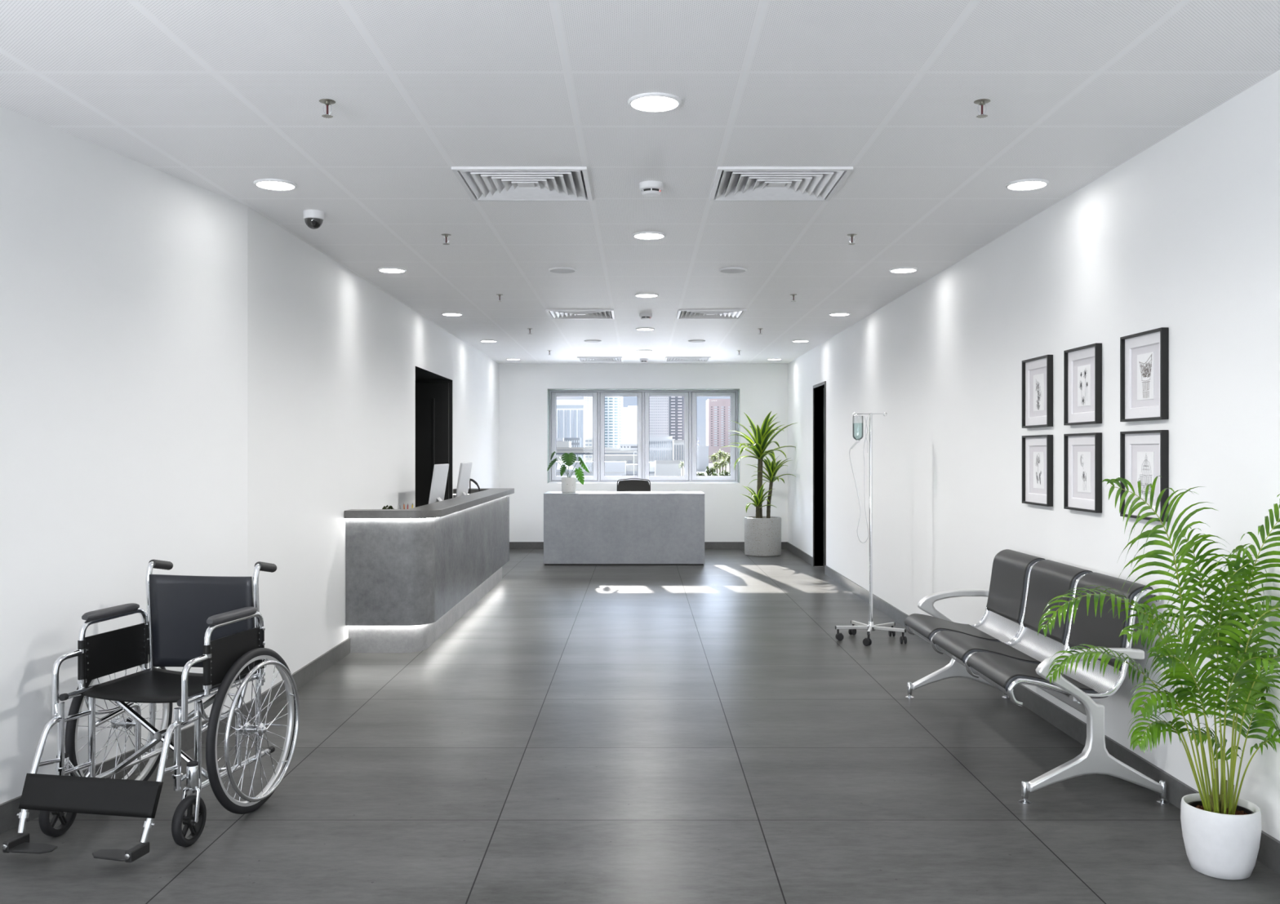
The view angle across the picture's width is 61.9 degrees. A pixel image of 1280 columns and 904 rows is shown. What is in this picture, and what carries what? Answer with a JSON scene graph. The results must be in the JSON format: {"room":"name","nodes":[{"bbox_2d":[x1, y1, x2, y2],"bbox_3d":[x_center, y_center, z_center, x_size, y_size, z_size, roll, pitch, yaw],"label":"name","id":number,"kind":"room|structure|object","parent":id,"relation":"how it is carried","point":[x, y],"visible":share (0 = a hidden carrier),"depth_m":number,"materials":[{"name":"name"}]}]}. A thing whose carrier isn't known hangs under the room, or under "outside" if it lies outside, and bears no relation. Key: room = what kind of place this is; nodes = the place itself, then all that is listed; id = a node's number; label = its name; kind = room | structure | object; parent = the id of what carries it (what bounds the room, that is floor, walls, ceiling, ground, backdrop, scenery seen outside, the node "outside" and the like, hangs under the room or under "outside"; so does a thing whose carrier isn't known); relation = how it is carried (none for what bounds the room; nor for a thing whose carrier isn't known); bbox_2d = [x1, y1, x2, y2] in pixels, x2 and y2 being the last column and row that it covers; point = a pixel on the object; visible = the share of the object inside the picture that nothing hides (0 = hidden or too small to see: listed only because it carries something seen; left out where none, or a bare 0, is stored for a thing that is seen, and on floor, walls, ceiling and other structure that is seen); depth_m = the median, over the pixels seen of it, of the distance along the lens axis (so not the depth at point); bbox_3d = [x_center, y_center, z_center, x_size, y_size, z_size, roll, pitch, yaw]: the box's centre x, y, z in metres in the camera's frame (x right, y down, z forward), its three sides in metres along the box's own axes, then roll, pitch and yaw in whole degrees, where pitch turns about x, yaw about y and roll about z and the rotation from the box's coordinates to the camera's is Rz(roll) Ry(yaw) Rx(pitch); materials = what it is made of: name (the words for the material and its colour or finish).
{"room":"hospital interior","nodes":[
{"label":"hospital interior","id":0,"kind":"room"},
{"bbox_2d":[0,106,498,804],"bbox_3d":[-2.932,0.064,3.842,1.354,2.700,23.999,0,0,7],"label":"wall","id":1,"kind":"structure","parent":0,"point":[187,381],"depth_m":4.94,"materials":[{"name":"white paint"}]},
{"bbox_2d":[0,638,350,834],"bbox_3d":[-2.845,1.361,3.693,1.170,0.105,23.682,0,0,7],"label":"baseboard","id":2,"kind":"structure","parent":1,"relation":"attached to","point":[9,810],"depth_m":5.34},
{"bbox_2d":[415,366,452,507],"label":"door","id":3,"kind":"structure","parent":1,"relation":"in","point":[433,392],"depth_m":11.61,"materials":[{"name":"black laminate"}]},
{"bbox_2d":[0,0,1279,364],"bbox_3d":[-1.445,-1.286,3.715,8.400,0.001,24.210,0,0,0],"label":"ceiling","id":4,"kind":"structure","parent":0,"point":[220,97],"depth_m":4.09,"materials":[{"name":"paint"}]},
{"bbox_2d":[253,178,297,191],"bbox_3d":[-1.746,-1.281,5.110,0.196,0.010,0.196,0,0,0],"label":"recessed light","id":5,"kind":"object","parent":4,"relation":"in","point":[277,184],"visible":1,"depth_m":5.10,"materials":[{"name":"white paint"}]},
{"bbox_2d":[256,181,294,190],"bbox_3d":[-1.746,-1.280,5.110,0.172,0.006,0.172,0,0,0],"label":"diffuser","id":6,"kind":"object","parent":5,"relation":"attached to","point":[270,185],"depth_m":5.11,"materials":[{"name":"plastic"}]},
{"bbox_2d":[302,209,324,229],"bbox_3d":[-1.746,-1.240,5.710,0.110,0.091,0.110,0,0,0],"label":"dome camera","id":7,"kind":"object","parent":4,"relation":"attached to","point":[313,219],"visible":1,"depth_m":5.68,"materials":[{"name":"white paint"}]},
{"bbox_2d":[319,98,335,118],"bbox_3d":[-1.146,-1.259,3.910,0.059,0.056,0.059,0,0,0],"label":"sprinkler","id":8,"kind":"object","parent":4,"relation":"attached to","point":[327,102],"visible":1,"depth_m":3.91,"materials":[{"name":"silver metal"}]},
{"bbox_2d":[377,266,406,273],"bbox_3d":[-1.746,-1.281,7.510,0.196,0.010,0.196,0,0,0],"label":"recessed light","id":9,"kind":"object","parent":4,"relation":"in","point":[385,269],"visible":1,"depth_m":7.49,"materials":[{"name":"white paint"}]},
{"bbox_2d":[379,268,404,272],"bbox_3d":[-1.746,-1.280,7.510,0.172,0.006,0.172,0,0,0],"label":"diffuser","id":10,"kind":"object","parent":9,"relation":"attached to","point":[384,270],"depth_m":7.50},
{"bbox_2d":[440,233,450,244],"bbox_3d":[-1.146,-1.259,6.310,0.059,0.056,0.059,0,0,0],"label":"sprinkler","id":11,"kind":"object","parent":4,"relation":"attached to","point":[445,235],"visible":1,"depth_m":6.31,"materials":[{"name":"silver metal"}]},
{"bbox_2d":[441,312,462,315],"bbox_3d":[-1.746,-1.281,9.910,0.196,0.010,0.196,0,0,0],"label":"recessed light","id":12,"kind":"object","parent":4,"relation":"in","point":[442,313],"visible":1,"depth_m":9.89,"materials":[{"name":"white paint"}]},
{"bbox_2d":[442,313,461,315],"bbox_3d":[-1.746,-1.280,9.910,0.172,0.006,0.172,0,0,0],"label":"diffuser","id":13,"kind":"object","parent":12,"relation":"attached to","point":[445,314],"depth_m":9.90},
{"bbox_2d":[451,166,592,201],"bbox_3d":[-0.545,-1.337,5.110,0.610,0.127,0.610,0,0,0],"label":"ceiling vent","id":14,"kind":"object","parent":4,"relation":"in","point":[482,184],"visible":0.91,"depth_m":5.11,"materials":[{"name":"metal"}]},
{"bbox_2d":[548,266,576,273],"bbox_3d":[-0.546,-1.280,7.510,0.196,0.012,0.196,0,0,0],"label":"ceiling speaker","id":15,"kind":"object","parent":4,"relation":"attached to","point":[558,269],"visible":1,"depth_m":7.49,"materials":[{"name":"white paint"}]},
{"bbox_2d":[550,269,574,273],"bbox_3d":[-0.546,-1.279,7.510,0.176,0.010,0.176,0,0,0],"label":"grille","id":16,"kind":"object","parent":15,"relation":"attached to","point":[557,271],"depth_m":7.52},
{"bbox_2d":[545,309,614,319],"bbox_3d":[-0.545,-1.337,9.910,0.610,0.127,0.610,0,0,0],"label":"ceiling vent","id":17,"kind":"object","parent":4,"relation":"in","point":[553,313],"visible":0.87,"depth_m":9.94,"materials":[{"name":"metal"}]},
{"bbox_2d":[577,356,622,361],"bbox_3d":[-0.545,-1.337,14.710,0.610,0.127,0.610,0,0,0],"label":"ceiling vent","id":18,"kind":"object","parent":4,"relation":"in","point":[580,358],"visible":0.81,"depth_m":14.71,"materials":[{"name":"metal"}]},
{"bbox_2d":[635,327,654,330],"bbox_3d":[0.054,-1.281,11.110,0.196,0.010,0.196,0,0,0],"label":"recessed light","id":19,"kind":"object","parent":4,"relation":"in","point":[642,328],"visible":1,"depth_m":11.09,"materials":[{"name":"white paint"}]},
{"bbox_2d":[639,312,652,319],"bbox_3d":[0.054,-1.258,9.910,0.116,0.055,0.116,0,0,0],"label":"smoke detector","id":20,"kind":"object","parent":4,"relation":"attached to","point":[646,316],"visible":1,"depth_m":9.87,"materials":[{"name":"white paint"}]},
{"bbox_2d":[634,293,658,297],"bbox_3d":[0.054,-1.281,8.710,0.196,0.010,0.196,0,0,0],"label":"recessed light","id":21,"kind":"object","parent":4,"relation":"in","point":[639,295],"visible":1,"depth_m":8.67,"materials":[{"name":"white paint"}]},
{"bbox_2d":[635,294,657,297],"bbox_3d":[0.054,-1.280,8.710,0.172,0.006,0.172,0,0,0],"label":"diffuser","id":22,"kind":"object","parent":21,"relation":"attached to","point":[637,295],"depth_m":8.71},
{"bbox_2d":[632,231,665,239],"bbox_3d":[0.054,-1.281,6.310,0.196,0.010,0.196,0,0,0],"label":"recessed light","id":23,"kind":"object","parent":4,"relation":"in","point":[649,235],"visible":1,"depth_m":6.29,"materials":[{"name":"white paint"}]},
{"bbox_2d":[634,233,663,239],"bbox_3d":[0.054,-1.280,6.310,0.172,0.006,0.172,0,0,0],"label":"diffuser","id":24,"kind":"object","parent":23,"relation":"attached to","point":[639,236],"depth_m":6.31,"materials":[{"name":"plastic"}]},
{"bbox_2d":[639,180,663,196],"bbox_3d":[0.054,-1.258,5.110,0.116,0.055,0.116,0,0,0],"label":"smoke detector","id":25,"kind":"object","parent":4,"relation":"attached to","point":[651,188],"visible":1,"depth_m":5.07,"materials":[{"name":"white paint"}]},
{"bbox_2d":[627,92,681,112],"bbox_3d":[0.054,-1.281,3.910,0.196,0.010,0.196,0,0,0],"label":"recessed light","id":26,"kind":"object","parent":4,"relation":"in","point":[651,102],"visible":1,"depth_m":3.89,"materials":[{"name":"white paint"}]},
{"bbox_2d":[631,96,678,111],"bbox_3d":[0.054,-1.280,3.910,0.172,0.006,0.172,0,0,0],"label":"diffuser","id":27,"kind":"object","parent":26,"relation":"attached to","point":[637,103],"depth_m":3.90,"materials":[{"name":"plastic"}]},
{"bbox_2d":[664,356,711,361],"bbox_3d":[0.655,-1.337,14.710,0.610,0.127,0.610,0,0,0],"label":"ceiling vent","id":28,"kind":"object","parent":4,"relation":"in","point":[667,358],"visible":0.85,"depth_m":14.71,"materials":[{"name":"metal"}]},
{"bbox_2d":[676,309,746,319],"bbox_3d":[0.655,-1.337,9.910,0.610,0.127,0.610,0,0,0],"label":"ceiling vent","id":29,"kind":"object","parent":4,"relation":"in","point":[682,313],"visible":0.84,"depth_m":9.94,"materials":[{"name":"metal"}]},
{"bbox_2d":[719,266,746,273],"bbox_3d":[0.654,-1.280,7.510,0.196,0.012,0.196,0,0,0],"label":"ceiling speaker","id":30,"kind":"object","parent":4,"relation":"attached to","point":[731,269],"visible":1,"depth_m":7.49,"materials":[{"name":"white paint"}]},
{"bbox_2d":[720,269,745,273],"bbox_3d":[0.654,-1.279,7.510,0.176,0.010,0.176,0,0,0],"label":"grille","id":31,"kind":"object","parent":30,"relation":"attached to","point":[726,271],"depth_m":7.52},
{"bbox_2d":[708,166,853,201],"bbox_3d":[0.655,-1.337,5.110,0.610,0.127,0.610,0,0,0],"label":"ceiling vent","id":32,"kind":"object","parent":4,"relation":"in","point":[731,184],"visible":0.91,"depth_m":5.11,"materials":[{"name":"metal"}]},
{"bbox_2d":[828,312,850,315],"bbox_3d":[1.854,-1.281,9.910,0.196,0.010,0.196,0,0,0],"label":"recessed light","id":33,"kind":"object","parent":4,"relation":"in","point":[832,313],"visible":1,"depth_m":9.89,"materials":[{"name":"white paint"}]},
{"bbox_2d":[847,233,857,244],"bbox_3d":[1.254,-1.259,6.310,0.059,0.056,0.059,0,0,0],"label":"sprinkler","id":34,"kind":"object","parent":4,"relation":"attached to","point":[851,235],"visible":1,"depth_m":6.31,"materials":[{"name":"silver metal"}]},
{"bbox_2d":[888,266,917,273],"bbox_3d":[1.854,-1.281,7.510,0.196,0.010,0.196,0,0,0],"label":"recessed light","id":35,"kind":"object","parent":4,"relation":"in","point":[903,269],"visible":1,"depth_m":7.49,"materials":[{"name":"white paint"}]},
{"bbox_2d":[890,268,915,272],"bbox_3d":[1.854,-1.280,7.510,0.172,0.006,0.172,0,0,0],"label":"diffuser","id":36,"kind":"object","parent":35,"relation":"attached to","point":[892,270],"depth_m":7.50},
{"bbox_2d":[973,98,990,118],"bbox_3d":[1.254,-1.259,3.910,0.059,0.056,0.059,0,0,0],"label":"sprinkler","id":37,"kind":"object","parent":4,"relation":"attached to","point":[981,102],"visible":1,"depth_m":3.91,"materials":[{"name":"silver metal"}]},
{"bbox_2d":[1005,178,1048,191],"bbox_3d":[1.854,-1.281,5.110,0.196,0.010,0.196,0,0,0],"label":"recessed light","id":38,"kind":"object","parent":4,"relation":"in","point":[1024,184],"visible":1,"depth_m":5.10,"materials":[{"name":"white paint"}]},
{"bbox_2d":[1008,181,1046,190],"bbox_3d":[1.854,-1.280,5.110,0.172,0.006,0.172,0,0,0],"label":"diffuser","id":39,"kind":"object","parent":38,"relation":"attached to","point":[1013,185],"depth_m":5.11,"materials":[{"name":"plastic"}]},
{"bbox_2d":[0,549,1279,903],"bbox_3d":[-1.100,1.474,3.910,8.600,0.120,24.220,0,0,0],"label":"floor","id":40,"kind":"structure","parent":0,"point":[707,734],"depth_m":4.56,"materials":[{"name":"tile"}]},
{"bbox_2d":[1,560,299,863],"bbox_3d":[-1.843,0.930,4.082,0.686,0.967,1.006,0,0,11],"label":"wheelchair","id":41,"kind":"object","parent":40,"relation":"on","point":[215,624],"visible":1,"depth_m":4.09,"materials":[{"name":"silver metal"}]},
{"bbox_2d":[344,488,514,653],"bbox_3d":[-1.726,0.910,9.655,0.642,1.008,4.550,0,0,0],"label":"reception desk","id":42,"kind":"object","parent":40,"relation":"on","point":[412,574],"depth_m":7.50,"materials":[{"name":"concrete"}]},
{"bbox_2d":[344,488,514,519],"bbox_3d":[-1.726,0.433,9.655,0.642,0.055,4.550,0,0,0],"label":"countertop","id":43,"kind":"structure","parent":42,"relation":"on","point":[442,508],"depth_m":7.80,"materials":[{"name":"stone"}]},
{"bbox_2d":[428,463,448,504],"bbox_3d":[-1.767,0.385,9.300,0.186,0.559,0.610,0,0,0],"label":"desktop monitor","id":44,"kind":"object","parent":42,"relation":"on","point":[438,484],"visible":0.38,"depth_m":9.23,"materials":[{"name":"white paint"}]},
{"bbox_2d":[455,462,471,497],"bbox_3d":[-1.767,0.385,10.620,0.186,0.559,0.610,0,0,0],"label":"desktop monitor","id":45,"kind":"object","parent":42,"relation":"on","point":[464,473],"visible":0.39,"depth_m":10.54,"materials":[{"name":"white paint"}]},
{"bbox_2d":[469,479,480,493],"bbox_3d":[-1.723,0.471,11.050,0.214,0.396,0.140,0,0,0],"label":"desk lamp","id":46,"kind":"object","parent":42,"relation":"on","point":[470,480],"visible":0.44,"depth_m":11.05,"materials":[{"name":"black plastic"}]},
{"bbox_2d":[543,491,704,565],"bbox_3d":[-0.198,0.966,13.630,2.010,0.897,0.681,0,0,0],"label":"reception desk","id":47,"kind":"object","parent":40,"relation":"on","point":[581,528],"visible":1,"depth_m":13.29,"materials":[{"name":"concrete"}]},
{"bbox_2d":[546,450,590,493],"bbox_3d":[-0.913,0.250,13.582,0.549,0.534,0.243,0,0,0],"label":"monstera plant","id":48,"kind":"object","parent":47,"relation":"on","point":[568,484],"visible":1,"depth_m":13.53,"materials":[{"name":"green plant"}]},
{"bbox_2d":[617,478,650,491],"bbox_3d":[-0.084,0.884,14.735,0.596,1.058,0.651,0,0,0],"label":"office chair","id":49,"kind":"object","parent":40,"relation":"on","point":[639,485],"visible":0.31,"depth_m":14.46,"materials":[{"name":"black"}]},
{"bbox_2d":[721,411,796,556],"bbox_3d":[1.624,0.428,14.627,1.033,1.971,1.062,0,0,0],"label":"dracaena plant","id":50,"kind":"object","parent":40,"relation":"on","point":[762,535],"visible":1,"depth_m":14.49,"materials":[{"name":"green plant"}]},
{"bbox_2d":[835,412,906,646],"bbox_3d":[1.712,0.558,7.997,0.500,1.710,0.520,0,0,0],"label":"stand","id":51,"kind":"object","parent":40,"relation":"on","point":[870,627],"visible":1,"depth_m":7.99,"materials":[{"name":"silver metal"}]},
{"bbox_2d":[848,414,868,543],"bbox_3d":[1.644,0.198,8.000,0.144,0.974,0.079,0,0,0],"label":"drip","id":52,"kind":"object","parent":51,"relation":"hanging from","point":[854,437],"visible":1,"depth_m":8.00,"materials":[{"name":"clear plastic"}]},
{"bbox_2d":[852,415,863,440],"bbox_3d":[1.635,-0.177,8.000,0.079,0.192,0.079,0,0,0],"label":"bottle","id":53,"kind":"object","parent":52,"relation":"on","point":[854,437],"depth_m":8.01,"materials":[{"name":"plastic"}]},
{"bbox_2d":[904,549,1169,804],"bbox_3d":[1.822,0.984,5.220,0.640,0.860,1.888,0,0,0],"label":"bench","id":54,"kind":"object","parent":40,"relation":"on","point":[1021,587],"visible":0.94,"depth_m":4.89,"materials":[{"name":"leather"}]},
{"bbox_2d":[1037,475,1279,880],"bbox_3d":[1.708,0.744,3.494,0.870,1.340,0.694,0,0,0],"label":"potted palm","id":55,"kind":"object","parent":40,"relation":"on","point":[1221,833],"visible":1,"depth_m":3.48,"materials":[{"name":"green plant"}]},
{"bbox_2d":[1180,793,1262,880],"bbox_3d":[1.960,1.302,3.602,0.241,0.225,0.241,0,0,0],"label":"pot","id":56,"kind":"object","parent":40,"relation":"on","point":[1222,842],"depth_m":3.52,"materials":[{"name":"ceramic"}]},
{"bbox_2d":[498,364,787,542],"bbox_3d":[0.050,0.064,15.670,4.560,2.700,0.300,0,0,0],"label":"wall","id":57,"kind":"structure","parent":0,"point":[522,388],"depth_m":15.52,"materials":[{"name":"white paint"}]},
{"bbox_2d":[547,388,739,483],"bbox_3d":[0.052,-0.232,15.680,2.799,1.379,0.320,0,0,0],"label":"window","id":58,"kind":"structure","parent":57,"relation":"in","point":[598,395],"depth_m":15.75,"materials":[{"name":"white paint"}]},
{"bbox_2d":[509,542,786,549],"bbox_3d":[0.050,1.361,15.513,4.172,0.105,0.014,0,0,0],"label":"baseboard","id":59,"kind":"structure","parent":57,"relation":"attached to","point":[513,545],"depth_m":15.51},
{"bbox_2d":[787,69,1279,841],"bbox_3d":[2.240,0.064,3.910,0.180,2.700,23.820,0,0,0],"label":"wall","id":60,"kind":"structure","parent":0,"point":[1182,236],"depth_m":5.11,"materials":[{"name":"white paint"}]},
{"bbox_2d":[813,381,826,574],"bbox_3d":[2.234,0.296,12.760,0.192,2.235,0.870,0,0,0],"label":"door","id":61,"kind":"structure","parent":60,"relation":"in","point":[824,384],"depth_m":13.16,"materials":[{"name":"black"}]},
{"bbox_2d":[786,542,1279,875],"bbox_3d":[2.143,1.361,3.760,0.014,0.105,23.520,0,0,0],"label":"baseboard","id":62,"kind":"structure","parent":60,"relation":"attached to","point":[1268,854],"depth_m":5.24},
{"bbox_2d":[1022,355,1053,428],"bbox_3d":[2.134,-0.320,5.735,0.030,0.374,0.374,0,0,0],"label":"framed drawing","id":63,"kind":"object","parent":60,"relation":"attached to","point":[1037,372],"visible":1,"depth_m":5.74,"materials":[{"name":"white paper"}]},
{"bbox_2d":[1033,373,1044,411],"bbox_3d":[2.143,-0.320,5.735,0.002,0.196,0.148,0,0,0],"label":"print","id":64,"kind":"object","parent":63,"relation":"attached to","point":[1038,379],"depth_m":5.73,"materials":[{"name":"grey"}]},
{"bbox_2d":[1022,435,1053,506],"bbox_3d":[2.134,0.097,5.735,0.030,0.374,0.374,0,0,0],"label":"framed drawing","id":65,"kind":"object","parent":60,"relation":"attached to","point":[1037,450],"visible":1,"depth_m":5.74,"materials":[{"name":"white paper"}]},
{"bbox_2d":[1033,452,1044,488],"bbox_3d":[2.143,0.097,5.735,0.002,0.196,0.148,0,0,0],"label":"print","id":66,"kind":"object","parent":65,"relation":"attached to","point":[1038,457],"depth_m":5.73,"materials":[{"name":"grey"}]},
{"bbox_2d":[1063,342,1102,425],"bbox_3d":[2.134,-0.320,5.147,0.030,0.374,0.374,0,0,0],"label":"framed drawing","id":67,"kind":"object","parent":60,"relation":"attached to","point":[1082,366],"visible":1,"depth_m":5.15,"materials":[{"name":"white paper"}]},
{"bbox_2d":[1077,364,1090,406],"bbox_3d":[2.143,-0.320,5.147,0.002,0.196,0.148,0,0,0],"label":"print","id":68,"kind":"object","parent":67,"relation":"attached to","point":[1083,370],"depth_m":5.15,"materials":[{"name":"grey"}]},
{"bbox_2d":[1063,432,1102,513],"bbox_3d":[2.134,0.097,5.147,0.030,0.374,0.374,0,0,0],"label":"framed drawing","id":69,"kind":"object","parent":60,"relation":"attached to","point":[1082,452],"visible":1,"depth_m":5.15,"materials":[{"name":"white paper"}]},
{"bbox_2d":[1077,452,1090,493],"bbox_3d":[2.143,0.097,5.147,0.002,0.196,0.148,0,0,0],"label":"print","id":70,"kind":"object","parent":69,"relation":"attached to","point":[1083,458],"depth_m":5.14,"materials":[{"name":"grey"}]},
{"bbox_2d":[1120,327,1168,422],"bbox_3d":[2.134,-0.320,4.522,0.030,0.374,0.374,0,0,0],"label":"framed drawing","id":71,"kind":"object","parent":60,"relation":"attached to","point":[1144,356],"visible":1,"depth_m":4.52,"materials":[{"name":"white paper"}]},
{"bbox_2d":[1137,351,1154,400],"bbox_3d":[2.143,-0.320,4.522,0.002,0.196,0.148,0,0,0],"label":"print","id":72,"kind":"object","parent":71,"relation":"attached to","point":[1145,360],"depth_m":4.52,"materials":[{"name":"white"}]},
{"bbox_2d":[1120,430,1168,522],"bbox_3d":[2.134,0.097,4.522,0.030,0.374,0.374,0,0,0],"label":"framed drawing","id":73,"kind":"object","parent":60,"relation":"attached to","point":[1144,455],"visible":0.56,"depth_m":4.52,"materials":[{"name":"white paper"}]},
{"bbox_2d":[1137,452,1154,498],"bbox_3d":[2.143,0.097,4.522,0.002,0.196,0.148,0,0,0],"label":"print","id":74,"kind":"object","parent":73,"relation":"attached to","point":[1145,460],"depth_m":4.52,"materials":[{"name":"grey"}]},
{"bbox_2d":[1187,800,1254,814],"bbox_3d":[1.960,1.228,3.602,0.208,0.032,0.208,0,0,0],"label":"soil","id":75,"kind":"object","parent":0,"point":[1242,807],"depth_m":3.61,"materials":[{"name":"soil"}]},
{"label":"outside","id":76,"kind":"structure","parent":0,"visible":0},
{"bbox_2d":[683,463,728,475],"bbox_3d":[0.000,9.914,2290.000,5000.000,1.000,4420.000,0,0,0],"label":"ground","id":77,"kind":"structure","parent":76,"point":[709,464],"depth_m":572.11,"materials":[{"name":"concrete"}]},
{"bbox_2d":[556,438,571,462],"bbox_3d":[-62.143,-0.722,832.500,15.428,20.271,25.000,0,0,0],"label":"building","id":78,"kind":"structure","parent":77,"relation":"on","point":[560,442],"depth_m":819.90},
{"bbox_2d":[556,400,586,460],"bbox_3d":[-76.633,-23.488,1169.500,33.130,65.803,45.000,0,0,0],"label":"slab tower","id":79,"kind":"structure","parent":77,"relation":"on","point":[571,414],"depth_m":1149.50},
{"bbox_2d":[564,438,581,462],"bbox_3d":[-57.387,-1.290,912.275,13.171,21.409,25.450,0,0,0],"label":"building","id":80,"kind":"structure","parent":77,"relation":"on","point":[575,442],"depth_m":900.05,"materials":[{"name":"stone"}]},
{"bbox_2d":[583,396,592,438],"bbox_3d":[-58.092,-53.555,1319.775,21.063,125.938,40.450,0,0,0],"label":"tower","id":81,"kind":"structure","parent":77,"relation":"on","point":[588,409],"depth_m":1300.01,"materials":[{"name":"concrete"}]},
{"bbox_2d":[556,447,619,450],"bbox_3d":[-31.432,3.330,626.000,58.976,12.168,12.000,0,0,0],"label":"elevated road","id":82,"kind":"structure","parent":77,"relation":"on","point":[557,448],"depth_m":619.96,"materials":[{"name":"concrete"}]},
{"bbox_2d":[584,438,592,462],"bbox_3d":[-38.430,-1.024,872.275,12.136,20.876,25.450,0,0,0],"label":"building","id":83,"kind":"structure","parent":77,"relation":"on","point":[588,442],"depth_m":860.09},
{"bbox_2d":[556,462,626,475],"bbox_3d":[-17.161,6.216,335.950,25.354,6.396,12.100,0,0,0],"label":"building","id":84,"kind":"structure","parent":77,"relation":"on","point":[611,468],"depth_m":329.98,"materials":[{"name":"concrete"}]},
{"bbox_2d":[556,450,636,456],"bbox_3d":[-28.390,4.268,566.000,53.268,10.292,12.000,0,0,0],"label":"elevated road","id":85,"kind":"structure","parent":77,"relation":"on","point":[558,452],"depth_m":559.95,"materials":[{"name":"concrete"}]},
{"bbox_2d":[604,396,622,455],"bbox_3d":[-27.178,-40.110,1010.851,22.411,99.048,22.201,0,0,0],"label":"round tower","id":86,"kind":"structure","parent":77,"relation":"on","point":[613,405],"depth_m":1000.65,"materials":[{"name":"concrete"}]},
{"bbox_2d":[604,455,637,464],"bbox_3d":[-7.317,5.426,507.275,20.906,7.977,15.450,0,0,0],"label":"terrace","id":87,"kind":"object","parent":77,"relation":"on","point":[628,460],"visible":0.29,"depth_m":499.98,"materials":[{"name":"concrete"}]},
{"bbox_2d":[619,444,637,455],"bbox_3d":[-5.331,2.433,609.775,11.916,13.961,20.450,0,0,0],"label":"parking garage","id":88,"kind":"structure","parent":77,"relation":"on","point":[622,446],"depth_m":600.00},
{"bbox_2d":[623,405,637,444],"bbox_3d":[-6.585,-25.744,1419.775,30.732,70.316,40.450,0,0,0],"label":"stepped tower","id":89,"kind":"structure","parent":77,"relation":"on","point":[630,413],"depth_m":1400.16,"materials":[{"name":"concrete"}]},
{"bbox_2d":[626,464,637,475],"bbox_3d":[-2.013,6.677,340.950,4.727,5.474,12.100,0,0,0],"label":"shed","id":90,"kind":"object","parent":77,"relation":"on","point":[629,468],"visible":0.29,"depth_m":334.93,"materials":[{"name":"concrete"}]},
{"bbox_2d":[648,462,654,475],"bbox_3d":[2.569,6.375,350.950,4.418,6.078,12.100,0,0,0],"label":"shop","id":91,"kind":"structure","parent":77,"relation":"on","point":[651,464],"depth_m":344.97,"materials":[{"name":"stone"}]},
{"bbox_2d":[648,436,672,462],"bbox_3d":[13.798,-1.251,814.775,20.906,21.330,30.450,0,0,0],"label":"podium building","id":92,"kind":"structure","parent":77,"relation":"on","point":[660,448],"depth_m":799.93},
{"bbox_2d":[648,396,684,440],"bbox_3d":[21.350,-37.869,969.450,40.714,94.566,41.100,0,0,0],"label":"grid tower","id":93,"kind":"structure","parent":77,"relation":"on","point":[666,414],"depth_m":949.71,"materials":[{"name":"concrete"}]},
{"bbox_2d":[654,461,681,475],"bbox_3d":[9.063,6.073,346.950,8.174,6.682,14.100,0,0,0],"label":"beige hall","id":94,"kind":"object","parent":77,"relation":"on","point":[661,468],"visible":0.71,"depth_m":340.04,"materials":[{"name":"concrete"}]},
{"bbox_2d":[672,440,684,462],"bbox_3d":[31.084,0.325,794.775,12.841,18.179,30.450,0,0,0],"label":"podium wing","id":95,"kind":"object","parent":77,"relation":"on","point":[677,445],"visible":0.55,"depth_m":780.07,"materials":[{"name":"stone"}]},
{"bbox_2d":[696,445,709,471],"bbox_3d":[29.216,3.166,532.350,8.825,12.496,25.300,0,0,0],"label":"white hall","id":96,"kind":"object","parent":77,"relation":"on","point":[702,451],"visible":0.57,"depth_m":520.02,"materials":[{"name":"concrete"}]},
{"bbox_2d":[705,466,715,475],"bbox_3d":[15.793,6.188,237.987,2.953,6.451,2.958,0,0,0],"label":"bush","id":97,"kind":"object","parent":77,"relation":"on","point":[711,470],"visible":0.44,"depth_m":237.39,"materials":[{"name":"green plant"}]},
{"bbox_2d":[709,453,719,469],"bbox_3d":[17.399,4.845,249.982,3.146,9.152,2.893,0,0,0],"label":"palm","id":98,"kind":"object","parent":77,"relation":"on","point":[713,458],"visible":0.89,"depth_m":249.75,"materials":[{"name":"green plant"}]},
{"bbox_2d":[713,462,720,475],"bbox_3d":[16.541,5.735,228.035,2.335,7.375,2.415,0,0,0],"label":"palm","id":99,"kind":"object","parent":77,"relation":"on","point":[717,468],"visible":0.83,"depth_m":227.79,"materials":[{"name":"green plant"}]},
{"bbox_2d":[706,399,730,463],"bbox_3d":[68.441,-17.754,917.275,21.167,54.336,35.450,0,0,0],"label":"tower","id":100,"kind":"structure","parent":77,"relation":"on","point":[717,411],"depth_m":900.05,"materials":[{"name":"concrete"}]},
{"bbox_2d":[713,449,725,473],"bbox_3d":[18.053,4.365,240.035,3.154,10.112,3.408,0,0,0],"label":"palm","id":101,"kind":"object","parent":77,"relation":"on","point":[720,454],"visible":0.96,"depth_m":239.83,"materials":[{"name":"green plant"}]},
{"bbox_2d":[715,459,728,471],"bbox_3d":[17.340,5.482,224.877,2.896,7.880,2.712,0,0,0],"label":"palm","id":102,"kind":"object","parent":77,"relation":"on","point":[722,464],"visible":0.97,"depth_m":224.81,"materials":[{"name":"green plant"}]},
{"bbox_2d":[724,455,730,472],"bbox_3d":[19.877,4.912,235.098,2.425,9.019,2.566,0,0,0],"label":"palm","id":103,"kind":"object","parent":77,"relation":"on","point":[728,460],"visible":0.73,"depth_m":234.68,"materials":[{"name":"green plant"}]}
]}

